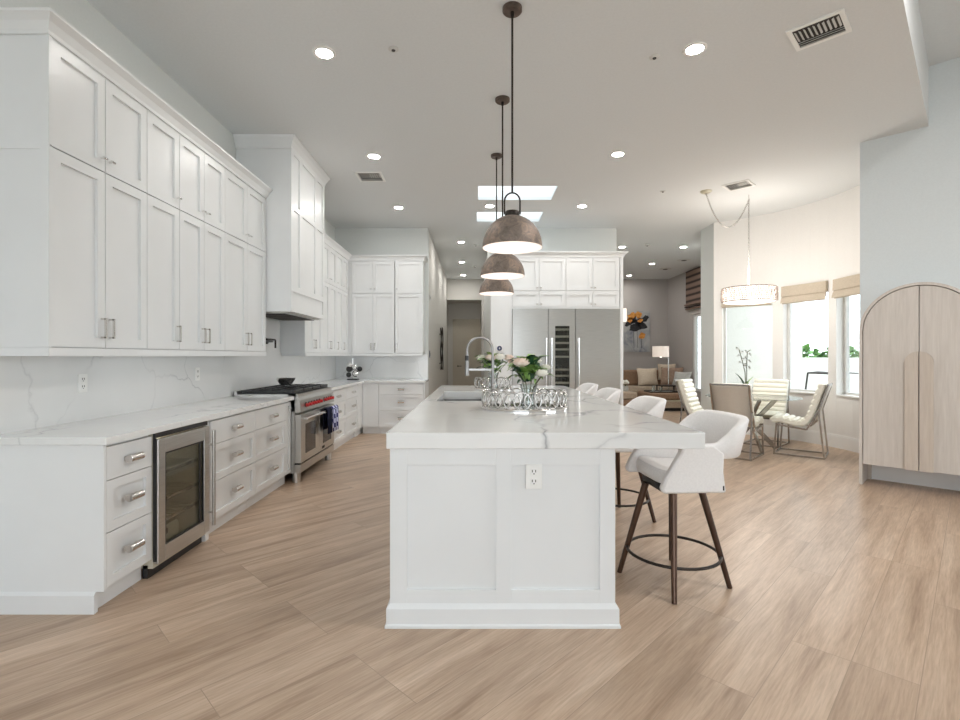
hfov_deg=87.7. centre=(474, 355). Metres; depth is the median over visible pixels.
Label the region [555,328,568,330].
shelf
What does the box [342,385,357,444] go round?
base cabinet
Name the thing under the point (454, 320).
door frame
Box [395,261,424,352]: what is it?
upper cabinet
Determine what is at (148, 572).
grille
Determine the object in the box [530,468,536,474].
receptacle
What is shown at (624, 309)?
wall sconce
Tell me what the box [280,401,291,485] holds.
base cabinet
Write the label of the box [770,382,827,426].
cushion
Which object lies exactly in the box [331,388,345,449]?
base cabinet
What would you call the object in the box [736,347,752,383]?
orchid
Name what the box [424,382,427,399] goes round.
end panel
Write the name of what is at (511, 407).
serving tray
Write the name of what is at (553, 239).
wall
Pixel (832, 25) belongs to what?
ceiling vent
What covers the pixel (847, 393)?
window
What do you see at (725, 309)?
window
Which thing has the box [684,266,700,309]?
woven shade
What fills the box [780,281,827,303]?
roman shade
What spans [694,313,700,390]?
window
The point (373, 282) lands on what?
upper cabinet
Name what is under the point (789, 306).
window
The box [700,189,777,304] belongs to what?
chandelier
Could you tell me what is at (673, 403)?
ottoman
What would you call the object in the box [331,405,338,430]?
dish towel
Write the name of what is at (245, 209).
upper cabinet
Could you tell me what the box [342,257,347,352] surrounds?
upper cabinet
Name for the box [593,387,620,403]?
bar stool
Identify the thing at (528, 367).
bouquet
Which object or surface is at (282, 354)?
trim
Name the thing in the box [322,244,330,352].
upper cabinet
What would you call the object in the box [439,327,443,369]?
wall art
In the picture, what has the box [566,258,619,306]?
upper cabinet
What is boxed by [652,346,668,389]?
floor lamp
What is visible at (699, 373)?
patio
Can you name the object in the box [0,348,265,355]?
trim
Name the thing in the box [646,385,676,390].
seat cushion
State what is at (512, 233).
pendant light
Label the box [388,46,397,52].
sprinkler head
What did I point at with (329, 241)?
trim
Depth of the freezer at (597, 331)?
8.47 m
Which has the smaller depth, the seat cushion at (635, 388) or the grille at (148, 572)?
the grille at (148, 572)
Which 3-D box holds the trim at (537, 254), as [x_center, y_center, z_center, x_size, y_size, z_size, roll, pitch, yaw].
[1.427,-1.718,8.784,2.315,0.095,0.728,0,0,0]
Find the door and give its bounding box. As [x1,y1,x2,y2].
[456,321,479,385]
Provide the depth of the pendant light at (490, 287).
5.70 m
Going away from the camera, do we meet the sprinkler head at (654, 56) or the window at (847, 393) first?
the sprinkler head at (654, 56)
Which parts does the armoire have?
leg, door, handle, panel, handle, door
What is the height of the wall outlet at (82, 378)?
0.118 m
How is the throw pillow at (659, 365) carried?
on the sectional sofa
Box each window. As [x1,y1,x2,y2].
[477,212,540,218]
[478,186,555,196]
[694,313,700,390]
[724,308,752,389]
[787,303,815,393]
[835,296,858,397]
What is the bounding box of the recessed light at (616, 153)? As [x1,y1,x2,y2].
[610,151,625,156]
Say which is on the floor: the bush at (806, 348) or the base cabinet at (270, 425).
the base cabinet at (270, 425)
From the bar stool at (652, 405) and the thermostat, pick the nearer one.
the bar stool at (652, 405)
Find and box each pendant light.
[479,153,513,295]
[480,95,524,279]
[482,1,541,253]
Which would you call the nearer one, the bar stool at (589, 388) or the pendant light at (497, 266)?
the pendant light at (497, 266)
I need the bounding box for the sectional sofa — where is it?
[623,370,676,396]
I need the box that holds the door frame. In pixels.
[453,319,480,385]
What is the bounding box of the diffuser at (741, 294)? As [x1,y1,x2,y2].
[723,285,775,303]
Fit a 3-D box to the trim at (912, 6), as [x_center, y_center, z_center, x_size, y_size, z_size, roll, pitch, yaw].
[1.020,-2.683,1.550,0.085,0.597,11.031,0,0,45]
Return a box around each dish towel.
[323,407,331,433]
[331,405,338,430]
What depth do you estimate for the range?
5.45 m
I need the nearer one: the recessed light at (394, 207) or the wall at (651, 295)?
the recessed light at (394, 207)
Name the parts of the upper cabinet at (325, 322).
door, door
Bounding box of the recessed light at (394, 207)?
[393,206,403,208]
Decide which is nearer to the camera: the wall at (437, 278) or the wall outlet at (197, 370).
the wall outlet at (197, 370)
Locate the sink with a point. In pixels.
(444, 399)
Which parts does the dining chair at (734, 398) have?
panel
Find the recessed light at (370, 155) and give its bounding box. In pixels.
[366,153,381,158]
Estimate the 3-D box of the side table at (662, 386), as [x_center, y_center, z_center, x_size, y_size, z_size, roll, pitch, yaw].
[5.150,1.050,13.350,0.500,0.550,0.400,0,0,0]
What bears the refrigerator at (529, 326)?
on the floor
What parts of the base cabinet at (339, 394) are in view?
drawer, drawer, drawer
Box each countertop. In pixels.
[0,396,293,444]
[308,379,428,389]
[386,386,704,448]
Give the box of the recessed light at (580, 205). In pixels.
[576,204,587,207]
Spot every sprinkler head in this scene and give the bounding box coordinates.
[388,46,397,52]
[649,54,659,59]
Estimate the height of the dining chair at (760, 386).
0.970 m
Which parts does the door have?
panel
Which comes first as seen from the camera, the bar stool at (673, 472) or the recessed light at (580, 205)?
the bar stool at (673, 472)
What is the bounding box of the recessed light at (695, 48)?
[682,41,707,55]
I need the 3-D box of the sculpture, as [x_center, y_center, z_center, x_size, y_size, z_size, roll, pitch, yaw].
[-2.105,0.227,8.710,0.280,0.380,0.120,0,0,0]
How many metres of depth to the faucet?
4.66 m
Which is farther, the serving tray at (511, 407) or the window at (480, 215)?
the window at (480, 215)
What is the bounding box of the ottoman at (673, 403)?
[638,391,698,410]
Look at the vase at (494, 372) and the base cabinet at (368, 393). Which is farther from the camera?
the base cabinet at (368, 393)
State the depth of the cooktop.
5.46 m
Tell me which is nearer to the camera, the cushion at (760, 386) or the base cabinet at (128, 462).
the base cabinet at (128, 462)
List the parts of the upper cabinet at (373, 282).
filler panel, door, door, door, door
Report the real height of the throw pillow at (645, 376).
0.504 m
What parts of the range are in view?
leg, oven door, control panel, handle, kick panel, oven door, leg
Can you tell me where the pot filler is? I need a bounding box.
[266,338,275,347]
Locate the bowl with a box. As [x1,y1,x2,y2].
[276,377,294,385]
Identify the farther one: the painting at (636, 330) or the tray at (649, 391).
the painting at (636, 330)
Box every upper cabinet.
[0,35,146,348]
[146,111,181,349]
[177,135,224,350]
[223,169,265,351]
[279,319,321,352]
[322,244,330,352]
[329,247,335,352]
[336,252,342,352]
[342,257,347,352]
[348,261,394,352]
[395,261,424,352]
[512,258,565,306]
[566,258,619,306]
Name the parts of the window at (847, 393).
sill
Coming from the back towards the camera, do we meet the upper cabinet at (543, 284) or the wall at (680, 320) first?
the wall at (680, 320)
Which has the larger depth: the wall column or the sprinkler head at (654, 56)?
the wall column
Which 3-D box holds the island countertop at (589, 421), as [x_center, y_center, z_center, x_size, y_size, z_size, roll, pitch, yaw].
[0.343,0.411,4.360,1.545,0.078,3.880,0,0,0]
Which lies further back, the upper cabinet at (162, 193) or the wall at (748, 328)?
the wall at (748, 328)
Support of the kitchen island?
on the floor
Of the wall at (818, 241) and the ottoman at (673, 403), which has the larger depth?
the ottoman at (673, 403)
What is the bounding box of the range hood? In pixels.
[233,134,329,320]
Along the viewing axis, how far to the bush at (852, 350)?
15.10 m
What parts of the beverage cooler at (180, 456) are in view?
door, handle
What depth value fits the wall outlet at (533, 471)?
2.44 m
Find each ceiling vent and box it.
[354,172,385,181]
[721,179,755,191]
[786,8,851,51]
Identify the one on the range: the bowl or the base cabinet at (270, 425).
the bowl
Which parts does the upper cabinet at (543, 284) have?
door, door, door, door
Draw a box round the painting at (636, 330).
[623,311,649,351]
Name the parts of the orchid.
stem, stem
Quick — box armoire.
[859,282,959,483]
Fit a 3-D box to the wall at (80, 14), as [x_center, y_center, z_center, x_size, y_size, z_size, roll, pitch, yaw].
[-2.625,-0.808,2.775,0.150,4.267,13.050,0,0,0]
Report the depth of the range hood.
5.33 m
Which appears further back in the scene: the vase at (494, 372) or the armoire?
the vase at (494, 372)
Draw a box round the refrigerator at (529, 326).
[512,309,547,385]
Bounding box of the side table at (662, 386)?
[656,385,675,390]
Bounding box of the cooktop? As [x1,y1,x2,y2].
[234,384,331,396]
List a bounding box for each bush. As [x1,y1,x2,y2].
[802,343,821,357]
[820,346,858,357]
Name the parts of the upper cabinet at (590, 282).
door, door, door, door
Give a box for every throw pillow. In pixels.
[636,368,657,385]
[658,364,675,379]
[660,367,683,384]
[672,371,691,384]
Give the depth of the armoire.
4.88 m
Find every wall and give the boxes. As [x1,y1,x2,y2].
[0,0,334,347]
[335,228,428,395]
[429,232,446,395]
[447,279,483,385]
[447,301,480,385]
[484,228,616,385]
[623,279,667,369]
[668,272,700,404]
[714,185,859,438]
[727,302,801,388]
[802,358,858,392]
[860,57,959,321]
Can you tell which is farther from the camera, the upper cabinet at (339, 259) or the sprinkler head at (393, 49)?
the upper cabinet at (339, 259)
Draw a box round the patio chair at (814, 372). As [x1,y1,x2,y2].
[805,371,858,388]
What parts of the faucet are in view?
spout, holder arm, post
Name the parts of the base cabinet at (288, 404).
door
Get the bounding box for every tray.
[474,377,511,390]
[481,388,567,412]
[644,390,677,392]
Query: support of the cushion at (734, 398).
on the dining chair at (734, 398)
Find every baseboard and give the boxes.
[746,425,858,452]
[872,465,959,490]
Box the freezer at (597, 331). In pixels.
[575,309,619,403]
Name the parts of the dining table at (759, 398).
leg, leg, leg, leg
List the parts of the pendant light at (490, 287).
lamp shade, rod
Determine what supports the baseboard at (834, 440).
attached to the wall at (818, 241)
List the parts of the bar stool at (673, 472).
leg, swivel plate, panel, seat, leg, leg, panel, backrest, leg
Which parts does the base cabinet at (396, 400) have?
drawer, drawer, drawer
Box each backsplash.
[0,319,335,433]
[336,354,427,378]
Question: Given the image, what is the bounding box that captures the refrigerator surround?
[490,258,622,404]
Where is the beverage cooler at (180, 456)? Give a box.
[141,421,215,578]
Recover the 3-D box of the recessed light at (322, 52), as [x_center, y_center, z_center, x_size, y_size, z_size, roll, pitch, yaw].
[-1.160,-2.331,3.850,0.180,0.008,0.180,0,0,0]
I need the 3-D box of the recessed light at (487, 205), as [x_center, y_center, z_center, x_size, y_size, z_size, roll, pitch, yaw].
[0.230,-2.331,7.780,0.180,0.008,0.180,0,0,0]
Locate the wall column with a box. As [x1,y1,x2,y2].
[701,223,723,409]
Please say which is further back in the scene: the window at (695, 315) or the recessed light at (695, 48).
the window at (695, 315)
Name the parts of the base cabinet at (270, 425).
drawer, drawer, drawer, handle, handle, handle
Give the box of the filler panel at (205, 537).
[202,420,208,541]
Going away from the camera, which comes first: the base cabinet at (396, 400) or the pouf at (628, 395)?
the base cabinet at (396, 400)
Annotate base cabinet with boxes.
[0,435,151,614]
[209,410,254,533]
[248,402,285,507]
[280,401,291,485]
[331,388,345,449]
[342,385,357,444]
[354,383,379,436]
[379,383,423,433]
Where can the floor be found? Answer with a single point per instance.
(842, 602)
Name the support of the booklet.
in the beverage cooler at (180, 456)
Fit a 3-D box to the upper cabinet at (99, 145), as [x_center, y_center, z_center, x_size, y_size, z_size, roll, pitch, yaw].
[-2.376,-0.860,2.991,0.378,1.630,0.787,0,0,0]
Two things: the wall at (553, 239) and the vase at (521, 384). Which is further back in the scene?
the wall at (553, 239)
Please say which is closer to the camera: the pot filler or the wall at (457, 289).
the pot filler
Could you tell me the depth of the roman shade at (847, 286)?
6.96 m
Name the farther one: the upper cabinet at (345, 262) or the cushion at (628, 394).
the cushion at (628, 394)
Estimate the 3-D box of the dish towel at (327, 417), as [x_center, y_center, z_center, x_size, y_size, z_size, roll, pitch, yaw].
[-1.762,0.771,5.992,0.070,0.307,0.182,0,0,0]
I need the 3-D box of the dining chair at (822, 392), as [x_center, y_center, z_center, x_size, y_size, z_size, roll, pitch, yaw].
[4.400,0.841,6.751,0.673,0.970,0.490,0,0,40]
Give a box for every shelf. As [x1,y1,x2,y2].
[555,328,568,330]
[555,335,568,337]
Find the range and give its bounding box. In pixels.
[234,384,333,482]
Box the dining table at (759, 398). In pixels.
[705,394,802,452]
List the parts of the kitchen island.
moulding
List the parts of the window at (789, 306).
sill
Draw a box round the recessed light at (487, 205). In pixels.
[484,204,494,207]
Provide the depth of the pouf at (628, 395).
12.22 m
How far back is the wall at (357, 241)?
9.12 m
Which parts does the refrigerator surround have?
panel, rail, panel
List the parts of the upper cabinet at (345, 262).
door, door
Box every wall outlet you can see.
[78,374,87,392]
[195,368,199,380]
[526,464,541,488]
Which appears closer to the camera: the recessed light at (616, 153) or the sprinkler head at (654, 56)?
the sprinkler head at (654, 56)
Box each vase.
[488,372,497,387]
[519,383,537,406]
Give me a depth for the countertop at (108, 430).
3.13 m
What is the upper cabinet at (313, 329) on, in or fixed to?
attached to the wall at (80, 14)
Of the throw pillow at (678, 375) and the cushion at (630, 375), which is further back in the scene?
the cushion at (630, 375)
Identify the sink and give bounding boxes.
[443,399,481,400]
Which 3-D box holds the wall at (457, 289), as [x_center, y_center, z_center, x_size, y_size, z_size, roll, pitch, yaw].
[-0.365,-0.505,15.700,1.270,3.660,1.000,0,0,0]
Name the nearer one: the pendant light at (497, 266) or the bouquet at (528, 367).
the bouquet at (528, 367)
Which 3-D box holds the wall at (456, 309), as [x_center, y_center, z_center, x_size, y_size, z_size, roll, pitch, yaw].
[-0.300,-0.505,15.875,1.400,3.660,0.950,0,0,0]
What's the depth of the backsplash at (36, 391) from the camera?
3.63 m
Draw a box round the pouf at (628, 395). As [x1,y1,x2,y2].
[623,390,636,405]
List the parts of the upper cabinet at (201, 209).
door, door, handle, handle, door, door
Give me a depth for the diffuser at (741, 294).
6.98 m
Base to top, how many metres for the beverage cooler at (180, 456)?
0.868 m
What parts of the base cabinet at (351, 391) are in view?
drawer, drawer, drawer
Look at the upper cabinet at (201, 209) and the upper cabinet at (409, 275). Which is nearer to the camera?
the upper cabinet at (201, 209)
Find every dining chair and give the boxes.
[674,378,703,422]
[709,383,763,460]
[743,378,790,447]
[770,382,832,459]
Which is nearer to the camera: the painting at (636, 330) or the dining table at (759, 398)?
the dining table at (759, 398)
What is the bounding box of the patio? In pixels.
[698,372,700,387]
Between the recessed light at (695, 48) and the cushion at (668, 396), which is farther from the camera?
the cushion at (668, 396)
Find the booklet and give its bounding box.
[166,519,178,540]
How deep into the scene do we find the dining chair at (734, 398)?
6.46 m
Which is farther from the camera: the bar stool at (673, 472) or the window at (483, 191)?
the window at (483, 191)
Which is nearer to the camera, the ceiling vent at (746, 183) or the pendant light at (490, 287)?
the pendant light at (490, 287)
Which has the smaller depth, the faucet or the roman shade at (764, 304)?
the faucet
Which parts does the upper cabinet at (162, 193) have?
door, door, handle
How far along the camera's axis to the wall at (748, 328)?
12.60 m
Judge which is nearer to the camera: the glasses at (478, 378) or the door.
the glasses at (478, 378)
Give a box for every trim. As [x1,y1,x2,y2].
[0,7,272,198]
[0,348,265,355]
[281,353,422,355]
[325,233,428,263]
[491,251,628,257]
[905,0,928,119]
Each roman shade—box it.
[721,295,771,307]
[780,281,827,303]
[831,274,859,298]
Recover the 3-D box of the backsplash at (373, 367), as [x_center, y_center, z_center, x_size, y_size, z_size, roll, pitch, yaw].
[-1.694,0.220,9.110,1.669,0.510,0.019,0,0,0]
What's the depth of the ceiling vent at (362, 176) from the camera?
6.50 m
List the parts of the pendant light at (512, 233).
lamp shade, rod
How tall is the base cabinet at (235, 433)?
0.868 m
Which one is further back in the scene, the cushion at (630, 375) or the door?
the door
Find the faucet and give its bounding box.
[465,336,500,395]
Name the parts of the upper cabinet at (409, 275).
door, door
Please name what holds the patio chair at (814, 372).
on the patio
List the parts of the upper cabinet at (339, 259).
door, door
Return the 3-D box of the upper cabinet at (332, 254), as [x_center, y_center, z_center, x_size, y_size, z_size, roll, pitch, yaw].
[-2.376,-0.861,7.820,0.378,1.628,0.380,0,0,0]
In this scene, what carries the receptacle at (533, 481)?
attached to the wall outlet at (533, 471)
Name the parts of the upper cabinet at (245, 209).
door, door, door, door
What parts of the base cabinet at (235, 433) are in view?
drawer, drawer, drawer, handle, handle, handle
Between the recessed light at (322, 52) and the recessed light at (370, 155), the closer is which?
the recessed light at (322, 52)
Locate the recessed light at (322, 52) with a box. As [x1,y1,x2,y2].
[312,46,335,59]
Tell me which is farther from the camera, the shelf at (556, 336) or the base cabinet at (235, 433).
the shelf at (556, 336)
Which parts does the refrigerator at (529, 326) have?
handle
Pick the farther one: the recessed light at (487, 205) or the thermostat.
the thermostat
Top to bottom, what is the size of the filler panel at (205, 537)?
0.868 m
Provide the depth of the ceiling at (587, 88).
4.53 m
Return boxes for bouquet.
[475,352,514,379]
[505,354,552,400]
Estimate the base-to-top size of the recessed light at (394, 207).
0.008 m
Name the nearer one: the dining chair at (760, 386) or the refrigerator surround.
the dining chair at (760, 386)
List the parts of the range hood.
crown, frame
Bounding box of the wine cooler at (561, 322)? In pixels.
[548,309,574,388]
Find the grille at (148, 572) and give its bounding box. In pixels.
[143,537,201,578]
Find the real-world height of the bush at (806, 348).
1.825 m
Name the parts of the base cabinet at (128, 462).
end panel, drawer, drawer, drawer, handle, handle, handle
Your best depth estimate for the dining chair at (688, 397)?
7.54 m
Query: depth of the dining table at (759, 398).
7.02 m
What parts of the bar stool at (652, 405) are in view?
leg, panel, backrest, leg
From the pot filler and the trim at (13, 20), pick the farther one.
the pot filler
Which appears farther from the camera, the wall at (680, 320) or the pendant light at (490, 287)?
the wall at (680, 320)
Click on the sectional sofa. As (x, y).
(631, 376)
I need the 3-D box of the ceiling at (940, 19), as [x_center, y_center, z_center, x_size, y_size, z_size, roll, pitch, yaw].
[2.575,-2.967,2.360,10.850,0.050,12.320,0,0,0]
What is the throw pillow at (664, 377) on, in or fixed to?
on the sectional sofa
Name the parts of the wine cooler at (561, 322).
handle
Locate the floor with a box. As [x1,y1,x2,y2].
[0,411,959,719]
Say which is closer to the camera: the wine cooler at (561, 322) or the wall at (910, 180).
the wall at (910, 180)
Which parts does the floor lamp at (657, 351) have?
lamp shade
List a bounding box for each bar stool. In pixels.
[575,383,597,394]
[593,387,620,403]
[615,395,665,522]
[617,409,748,603]
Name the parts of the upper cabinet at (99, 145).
end panel, door, door, handle, handle, door, door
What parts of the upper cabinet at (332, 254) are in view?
door, door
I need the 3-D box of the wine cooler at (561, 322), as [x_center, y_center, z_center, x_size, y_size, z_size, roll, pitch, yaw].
[1.470,0.262,8.745,0.455,2.126,0.689,0,0,0]
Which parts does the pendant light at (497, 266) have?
lamp shade, rod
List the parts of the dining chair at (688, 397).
frame, panel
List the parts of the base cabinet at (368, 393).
door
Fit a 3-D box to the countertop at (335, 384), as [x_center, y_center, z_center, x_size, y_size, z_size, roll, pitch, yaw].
[-1.684,0.436,7.777,1.688,0.038,2.643,0,0,0]
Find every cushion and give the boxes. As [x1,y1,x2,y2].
[623,370,637,384]
[623,385,652,391]
[623,390,636,398]
[638,391,679,399]
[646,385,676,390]
[717,383,763,426]
[752,379,788,417]
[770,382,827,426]
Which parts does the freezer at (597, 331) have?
handle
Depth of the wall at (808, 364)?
14.20 m
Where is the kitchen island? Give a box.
[385,449,620,628]
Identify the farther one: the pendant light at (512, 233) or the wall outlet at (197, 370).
the wall outlet at (197, 370)
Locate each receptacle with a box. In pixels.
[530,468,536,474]
[530,478,536,484]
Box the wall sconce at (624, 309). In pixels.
[623,308,626,321]
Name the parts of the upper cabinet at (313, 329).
end panel, door, door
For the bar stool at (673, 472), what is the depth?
2.78 m
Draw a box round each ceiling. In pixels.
[87,0,928,278]
[918,0,959,65]
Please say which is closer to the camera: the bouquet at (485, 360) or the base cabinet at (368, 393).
the bouquet at (485, 360)
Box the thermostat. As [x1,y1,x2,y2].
[496,345,502,351]
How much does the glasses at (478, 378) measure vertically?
0.135 m
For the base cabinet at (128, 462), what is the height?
0.868 m

